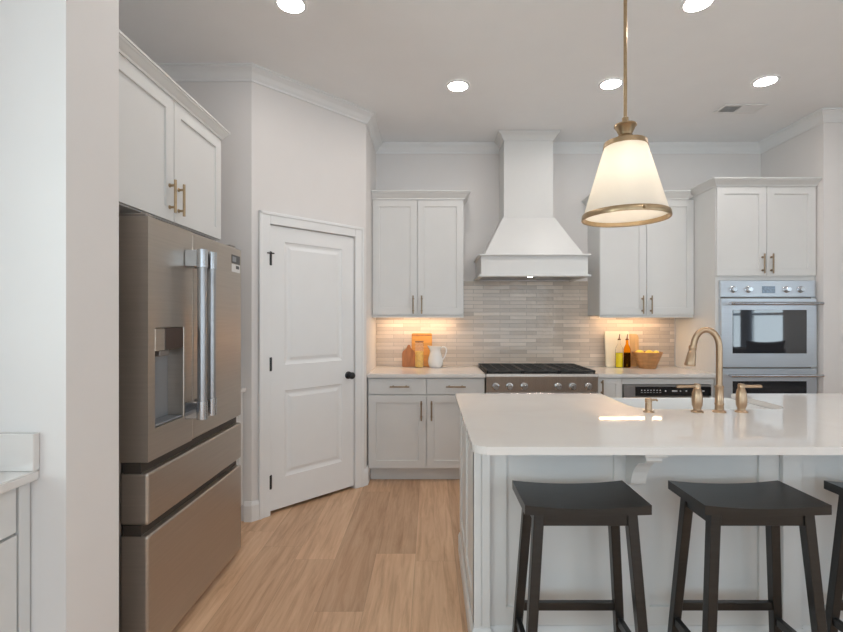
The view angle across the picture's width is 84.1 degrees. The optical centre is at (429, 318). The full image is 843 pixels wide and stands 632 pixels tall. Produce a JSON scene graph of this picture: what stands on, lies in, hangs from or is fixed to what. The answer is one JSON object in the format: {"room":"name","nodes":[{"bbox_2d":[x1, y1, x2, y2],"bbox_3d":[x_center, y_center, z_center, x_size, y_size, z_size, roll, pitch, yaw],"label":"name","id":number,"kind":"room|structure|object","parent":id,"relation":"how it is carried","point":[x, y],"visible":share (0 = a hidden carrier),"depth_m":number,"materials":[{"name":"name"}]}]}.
{"room":"kitchen","nodes":[
{"label":"kitchen","id":0,"kind":"room"},
{"bbox_2d":[0,0,118,631],"bbox_3d":[-1.673,-0.160,1.567,1.094,3.080,0.245,0,0,0],"label":"wall partition","id":1,"kind":"structure","parent":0,"point":[59,59],"depth_m":1.45,"materials":[{"name":"paint"}]},
{"bbox_2d":[153,82,251,520],"bbox_3d":[-1.657,-0.160,3.240,0.885,3.080,0.120,0,0,0],"label":"wall","id":2,"kind":"structure","parent":0,"point":[229,103],"depth_m":3.18,"materials":[{"name":"paint"}]},
{"bbox_2d":[244,500,258,521],"bbox_3d":[-1.216,1.312,3.180,0.098,0.135,0.035,0,0,-22],"label":"baseboard","id":3,"kind":"structure","parent":2,"relation":"attached to","point":[251,508],"depth_m":3.17,"materials":[{"name":"paint"}]},
{"bbox_2d":[252,82,365,500],"bbox_3d":[-0.915,-0.160,3.570,0.120,3.080,0.976,0,0,45],"label":"wall","id":4,"kind":"structure","parent":0,"point":[309,160],"depth_m":3.46,"materials":[{"name":"paint"}]},
{"bbox_2d":[267,225,354,510],"bbox_3d":[-0.871,0.348,3.512,0.103,2.011,0.750,0,0,45],"label":"door","id":5,"kind":"structure","parent":4,"relation":"in","point":[312,375],"depth_m":3.50,"materials":[{"name":"paint"}]},
{"bbox_2d":[258,210,363,519],"bbox_3d":[-0.861,0.318,3.523,0.023,2.124,0.894,0,0,45],"label":"trim","id":6,"kind":"structure","parent":4,"relation":"attached to","point":[265,218],"depth_m":3.25,"materials":[{"name":"paint"}]},
{"bbox_2d":[172,479,472,631],"bbox_3d":[1.500,1.430,0.500,8.200,0.100,9.400,0,0,0],"label":"floor","id":7,"kind":"structure","parent":0,"point":[382,555],"depth_m":2.57,"materials":[{"name":"brown wood"}]},
{"bbox_2d":[0,483,29,631],"bbox_3d":[-1.539,0.938,0.896,0.614,0.884,1.093,0,0,0],"label":"base cabinet","id":8,"kind":"object","parent":7,"relation":"on","point":[15,503],"visible":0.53,"depth_m":1.39,"materials":[{"name":"paint"}]},
{"bbox_2d":[0,433,38,494],"bbox_3d":[-1.526,0.424,0.892,0.640,0.144,1.104,0,0,0],"label":"countertop","id":9,"kind":"structure","parent":8,"relation":"on","point":[19,452],"depth_m":1.42,"materials":[{"name":"white stone"}]},
{"bbox_2d":[119,213,240,631],"bbox_3d":[-1.469,0.480,2.284,0.922,1.800,0.908,0,0,0],"label":"refrigerator","id":10,"kind":"object","parent":7,"relation":"on","point":[180,288],"visible":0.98,"depth_m":2.03,"materials":[{"name":"metal"}]},
{"bbox_2d":[236,393,242,505],"bbox_3d":[-1.583,0.938,2.971,0.633,0.884,0.413,0,0,0],"label":"base cabinet","id":11,"kind":"object","parent":7,"relation":"on","point":[239,419],"visible":0.08,"depth_m":3.14,"materials":[{"name":"paint"}]},
{"bbox_2d":[368,378,484,478],"bbox_3d":[-0.030,0.938,4.232,0.987,0.884,0.672,0,0,0],"label":"base cabinet","id":12,"kind":"object","parent":7,"relation":"on","point":[414,423],"visible":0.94,"depth_m":3.94,"materials":[{"name":"paint"}]},
{"bbox_2d":[367,366,485,377],"bbox_3d":[-0.030,0.481,4.233,0.995,0.030,0.656,0,0,0],"label":"countertop","id":13,"kind":"structure","parent":12,"relation":"on","point":[378,371],"depth_m":4.03,"materials":[{"name":"white stone"}]},
{"bbox_2d":[402,345,414,366],"bbox_3d":[-0.205,0.359,4.495,0.126,0.213,0.041,0,0,0],"label":"cutting board","id":14,"kind":"object","parent":13,"relation":"on","point":[408,355],"visible":0.95,"depth_m":4.49,"materials":[{"name":"brown wood"}]},
{"bbox_2d":[415,341,423,366],"bbox_3d":[-0.102,0.340,4.437,0.083,0.251,0.083,0,0,0],"label":"glass jar","id":15,"kind":"object","parent":13,"relation":"on","point":[418,354],"visible":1,"depth_m":4.41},
{"bbox_2d":[412,333,431,366],"bbox_3d":[-0.079,0.305,4.531,0.198,0.322,0.053,0,0,0],"label":"cutting board","id":16,"kind":"object","parent":13,"relation":"on","point":[426,337],"visible":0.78,"depth_m":4.53,"materials":[{"name":"orange wood"}]},
{"bbox_2d":[428,346,446,367],"bbox_3d":[0.058,0.361,4.430,0.159,0.208,0.144,0,0,39],"label":"pitcher","id":17,"kind":"object","parent":13,"relation":"on","point":[435,359],"visible":1,"depth_m":4.39,"materials":[{"name":"white ceramic"}]},
{"bbox_2d":[478,363,597,393],"bbox_3d":[0.936,0.907,4.199,0.932,0.945,0.717,0,0,0],"label":"gas range","id":18,"kind":"object","parent":7,"relation":"on","point":[501,378],"visible":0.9,"depth_m":3.90,"materials":[{"name":"metal"}]},
{"bbox_2d":[479,366,595,373],"bbox_3d":[0.936,0.469,4.245,0.924,0.014,0.621,0,0,0],"label":"cooktop","id":19,"kind":"object","parent":18,"relation":"in","point":[486,369],"depth_m":4.00,"materials":[{"name":"black metal"}]},
{"bbox_2d":[512,480,651,631],"bbox_3d":[0.547,1.012,1.737,0.456,0.735,0.276,0,0,0],"label":"bar stool","id":20,"kind":"object","parent":7,"relation":"on","point":[612,504],"visible":1,"depth_m":1.67,"materials":[{"name":"black wood"}]},
{"bbox_2d":[597,378,621,397],"bbox_3d":[1.512,0.938,4.232,0.206,0.884,0.672,0,0,0],"label":"base cabinet","id":21,"kind":"object","parent":7,"relation":"on","point":[609,387],"visible":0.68,"depth_m":3.93,"materials":[{"name":"paint"}]},
{"bbox_2d":[458,414,842,631],"bbox_3d":[1.490,0.938,2.314,2.644,0.884,1.157,0,0,0],"label":"kitchen island","id":22,"kind":"object","parent":7,"relation":"on","point":[575,565],"visible":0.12,"depth_m":1.95,"materials":[{"name":"paint"}]},
{"bbox_2d":[455,394,842,454],"bbox_3d":[1.491,0.481,2.300,2.668,0.030,1.210,0,0,0],"label":"island countertop","id":23,"kind":"structure","parent":22,"relation":"on","point":[494,424],"depth_m":2.00,"materials":[{"name":"white stone"}]},
{"bbox_2d":[643,398,657,412],"bbox_3d":[1.102,0.431,2.325,0.080,0.069,0.052,0,0,0],"label":"soap dispenser","id":24,"kind":"object","parent":23,"relation":"on","point":[648,401],"visible":1,"depth_m":2.31,"materials":[{"name":"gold metal"}]},
{"bbox_2d":[676,383,703,412],"bbox_3d":[1.294,0.395,2.325,0.129,0.142,0.058,0,0,0],"label":"handle","id":25,"kind":"object","parent":23,"relation":"on","point":[697,396],"visible":1,"depth_m":2.31,"materials":[{"name":"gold metal"}]},
{"bbox_2d":[612,398,769,408],"bbox_3d":[1.468,0.616,2.654,0.835,0.238,0.562,0,0,0],"label":"farmhouse sink","id":26,"kind":"object","parent":23,"relation":"in","point":[662,403],"visible":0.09,"depth_m":2.91,"materials":[{"name":"ceramic"}]},
{"bbox_2d":[684,327,726,412],"bbox_3d":[1.381,0.254,2.346,0.186,0.424,0.062,0,0,19],"label":"faucet","id":27,"kind":"object","parent":23,"relation":"on","point":[690,360],"visible":1,"depth_m":2.32,"materials":[{"name":"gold metal"}]},
{"bbox_2d":[734,383,761,412],"bbox_3d":[1.585,0.395,2.325,0.129,0.142,0.058,0,0,0],"label":"handle","id":28,"kind":"object","parent":23,"relation":"on","point":[741,400],"visible":1,"depth_m":2.31,"materials":[{"name":"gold metal"}]},
{"bbox_2d":[622,378,713,397],"bbox_3d":[2.007,0.938,4.233,0.781,0.884,0.674,0,0,0],"label":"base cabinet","id":29,"kind":"object","parent":7,"relation":"on","point":[706,381],"depth_m":3.93,"materials":[{"name":"metal"}]},
{"bbox_2d":[583,366,715,377],"bbox_3d":[1.903,0.481,4.233,0.991,0.030,0.656,0,0,0],"label":"countertop","id":30,"kind":"structure","parent":29,"relation":"on","point":[602,371],"depth_m":4.03,"materials":[{"name":"white stone"}]},
{"bbox_2d":[604,331,629,366],"bbox_3d":[1.808,0.294,4.508,0.235,0.344,0.061,0,0,0],"label":"cutting board","id":31,"kind":"object","parent":30,"relation":"on","point":[611,341],"visible":0.78,"depth_m":4.50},
{"bbox_2d":[615,334,622,367],"bbox_3d":[1.797,0.306,4.435,0.068,0.319,0.068,0,0,0],"label":"oil bottle","id":32,"kind":"object","parent":30,"relation":"on","point":[618,356],"visible":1,"depth_m":4.41,"materials":[{"name":"clear glass"}]},
{"bbox_2d":[624,334,630,367],"bbox_3d":[1.872,0.306,4.435,0.062,0.319,0.062,0,0,0],"label":"oil bottle","id":33,"kind":"object","parent":30,"relation":"on","point":[627,356],"visible":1,"depth_m":4.42,"materials":[{"name":"orange glass"}]},
{"bbox_2d":[629,334,638,365],"bbox_3d":[1.948,0.308,4.545,0.165,0.315,0.031,0,0,0],"label":"cutting board","id":34,"kind":"object","parent":30,"relation":"on","point":[633,338],"visible":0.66,"depth_m":4.54,"materials":[{"name":"brown wood"}]},
{"bbox_2d":[631,351,662,368],"bbox_3d":[2.040,0.389,4.385,0.274,0.153,0.274,0,0,0],"label":"fruit bowl","id":35,"kind":"object","parent":30,"relation":"on","point":[643,360],"visible":0.86,"depth_m":4.30,"materials":[{"name":"brown wood"}]},
{"bbox_2d":[675,177,822,397],"bbox_3d":[2.790,0.107,4.210,0.896,2.546,0.717,0,0,0],"label":"tall cabinet","id":36,"kind":"object","parent":7,"relation":"on","point":[745,228],"visible":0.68,"depth_m":3.92,"materials":[{"name":"paint"}]},
{"bbox_2d":[719,280,823,397],"bbox_3d":[2.832,0.350,4.170,0.807,1.340,0.680,0,0,0],"label":"double oven","id":37,"kind":"object","parent":36,"relation":"in","point":[768,328],"visible":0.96,"depth_m":3.89,"materials":[{"name":"metal"}]},
{"bbox_2d":[667,480,831,631],"bbox_3d":[1.168,1.012,1.737,0.456,0.735,0.276,0,0,0],"label":"bar stool","id":38,"kind":"object","parent":7,"relation":"on","point":[772,505],"visible":1,"depth_m":1.68,"materials":[{"name":"black wood"}]},
{"bbox_2d":[824,480,842,631],"bbox_3d":[1.789,1.012,1.737,0.456,0.735,0.276,0,0,0],"label":"bar stool","id":39,"kind":"object","parent":7,"relation":"on","point":[834,602],"visible":1,"depth_m":1.83,"materials":[{"name":"black wood"}]},
{"bbox_2d":[366,125,375,467],"bbox_3d":[-0.590,-0.160,4.223,0.120,3.080,0.695,0,0,0],"label":"wall","id":40,"kind":"structure","parent":0,"point":[370,152],"depth_m":4.09,"materials":[{"name":"paint"}]},
{"bbox_2d":[364,465,369,485],"bbox_3d":[-0.525,1.312,3.913,0.037,0.135,0.155,0,0,10],"label":"baseboard","id":41,"kind":"structure","parent":40,"relation":"attached to","point":[367,470],"depth_m":3.87,"materials":[{"name":"paint"}]},
{"bbox_2d":[119,0,842,141],"bbox_3d":[1.500,-1.750,0.500,8.200,0.100,9.400,0,0,0],"label":"ceiling","id":42,"kind":"structure","parent":0,"point":[526,64],"depth_m":3.02,"materials":[{"name":"paint"}]},
{"bbox_2d":[274,0,307,14],"bbox_3d":[-0.750,-1.696,2.520,0.176,0.007,0.176,0,0,0],"label":"recessed light","id":43,"kind":"object","parent":42,"relation":"in","point":[292,7],"visible":1,"depth_m":2.54,"materials":[{"name":"paint"}]},
{"bbox_2d":[446,80,469,91],"bbox_3d":[0.204,-1.696,3.410,0.176,0.007,0.176,0,0,0],"label":"recessed light","id":44,"kind":"object","parent":42,"relation":"in","point":[454,85],"visible":1,"depth_m":3.40,"materials":[{"name":"paint"}]},
{"bbox_2d":[598,77,622,89],"bbox_3d":[1.310,-1.696,3.380,0.176,0.007,0.176,0,0,0],"label":"recessed light","id":45,"kind":"object","parent":42,"relation":"in","point":[610,83],"visible":0.95,"depth_m":3.38,"materials":[{"name":"paint"}]},
{"bbox_2d":[581,0,672,227],"bbox_3d":[0.962,-1.094,2.295,0.413,1.212,0.423,0,0,0],"label":"pendant lamp","id":46,"kind":"object","parent":42,"relation":"hanging from","point":[627,190],"visible":1,"depth_m":2.20,"materials":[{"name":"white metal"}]},
{"bbox_2d":[679,0,715,13],"bbox_3d":[1.440,-1.696,2.510,0.176,0.007,0.176,0,0,0],"label":"recessed light","id":47,"kind":"object","parent":42,"relation":"in","point":[686,6],"visible":1,"depth_m":2.53,"materials":[{"name":"paint"}]},
{"bbox_2d":[713,104,768,113],"bbox_3d":[2.510,-1.696,3.780,0.350,0.008,0.160,0,0,0],"label":"ceiling vent","id":48,"kind":"object","parent":42,"relation":"in","point":[726,108],"visible":1,"depth_m":3.77,"materials":[{"name":"metal"}]},
{"bbox_2d":[751,75,780,87],"bbox_3d":[2.400,-1.696,3.340,0.176,0.007,0.176,0,0,0],"label":"recessed light","id":49,"kind":"object","parent":42,"relation":"in","point":[768,80],"visible":1,"depth_m":3.34,"materials":[{"name":"paint"}]},
{"bbox_2d":[376,154,760,365],"bbox_3d":[1.355,-0.160,4.630,4.010,3.080,0.120,0,0,0],"label":"wall","id":50,"kind":"structure","parent":0,"point":[574,175],"depth_m":4.57,"materials":[{"name":"paint"}]},
{"bbox_2d":[132,63,498,153],"bbox_3d":[-0.765,-1.656,3.905,3.100,0.088,0.784,0,0,-37],"label":"trim","id":51,"kind":"structure","parent":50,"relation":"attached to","point":[179,72],"depth_m":3.45,"materials":[{"name":"paint"}]},
{"bbox_2d":[371,190,470,317],"bbox_3d":[-0.081,-0.580,4.375,0.890,1.144,0.387,0,0,0],"label":"upper cabinet","id":52,"kind":"object","parent":50,"relation":"attached to","point":[418,235],"visible":1,"depth_m":4.25,"materials":[{"name":"paint"}]},
{"bbox_2d":[376,281,673,365],"bbox_3d":[0.930,0.050,4.566,2.916,0.830,0.008,0,0,0],"label":"backsplash","id":53,"kind":"structure","parent":50,"relation":"attached to","point":[503,321],"depth_m":4.56,"materials":[{"name":"tile"}]},
{"bbox_2d":[474,130,590,280],"bbox_3d":[0.911,-1.032,4.306,0.972,1.335,0.526,0,0,0],"label":"range hood","id":54,"kind":"object","parent":50,"relation":"attached to","point":[527,242],"visible":1,"depth_m":4.23,"materials":[{"name":"paint"}]},
{"bbox_2d":[582,190,693,317],"bbox_3d":[1.941,-0.580,4.375,0.914,1.144,0.387,0,0,0],"label":"upper cabinet","id":55,"kind":"object","parent":50,"relation":"attached to","point":[642,271],"visible":0.89,"depth_m":4.25,"materials":[{"name":"paint"}]},
{"bbox_2d":[553,108,842,153],"bbox_3d":[3.162,-1.656,4.168,4.076,0.088,0.803,0,0,0],"label":"trim","id":56,"kind":"structure","parent":50,"relation":"attached to","point":[823,115],"depth_m":4.51,"materials":[{"name":"paint"}]},
{"bbox_2d":[761,123,837,393],"bbox_3d":[3.300,-0.160,4.207,0.120,3.080,0.725,0,0,0],"label":"wall","id":57,"kind":"structure","parent":0,"point":[814,152],"depth_m":3.85,"materials":[{"name":"paint"}]},
{"bbox_2d":[838,123,842,393],"bbox_3d":[4.280,-0.160,3.905,1.840,3.080,0.120,0,0,0],"label":"wall","id":58,"kind":"structure","parent":0,"point":[840,125],"depth_m":3.85,"materials":[{"name":"paint"}]},
{"bbox_3d":[-2.160,-0.160,2.495,0.120,3.080,1.610,0,0,0],"label":"wall","id":59,"kind":"structure","parent":0,"visible":0},
{"bbox_2d":[119,30,230,239],"bbox_3d":[-1.642,-0.780,2.241,0.913,0.644,1.083,0,0,0],"label":"upper cabinet","id":60,"kind":"object","parent":59,"relation":"attached to","point":[170,161],"visible":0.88,"depth_m":2.16,"materials":[{"name":"paint"}]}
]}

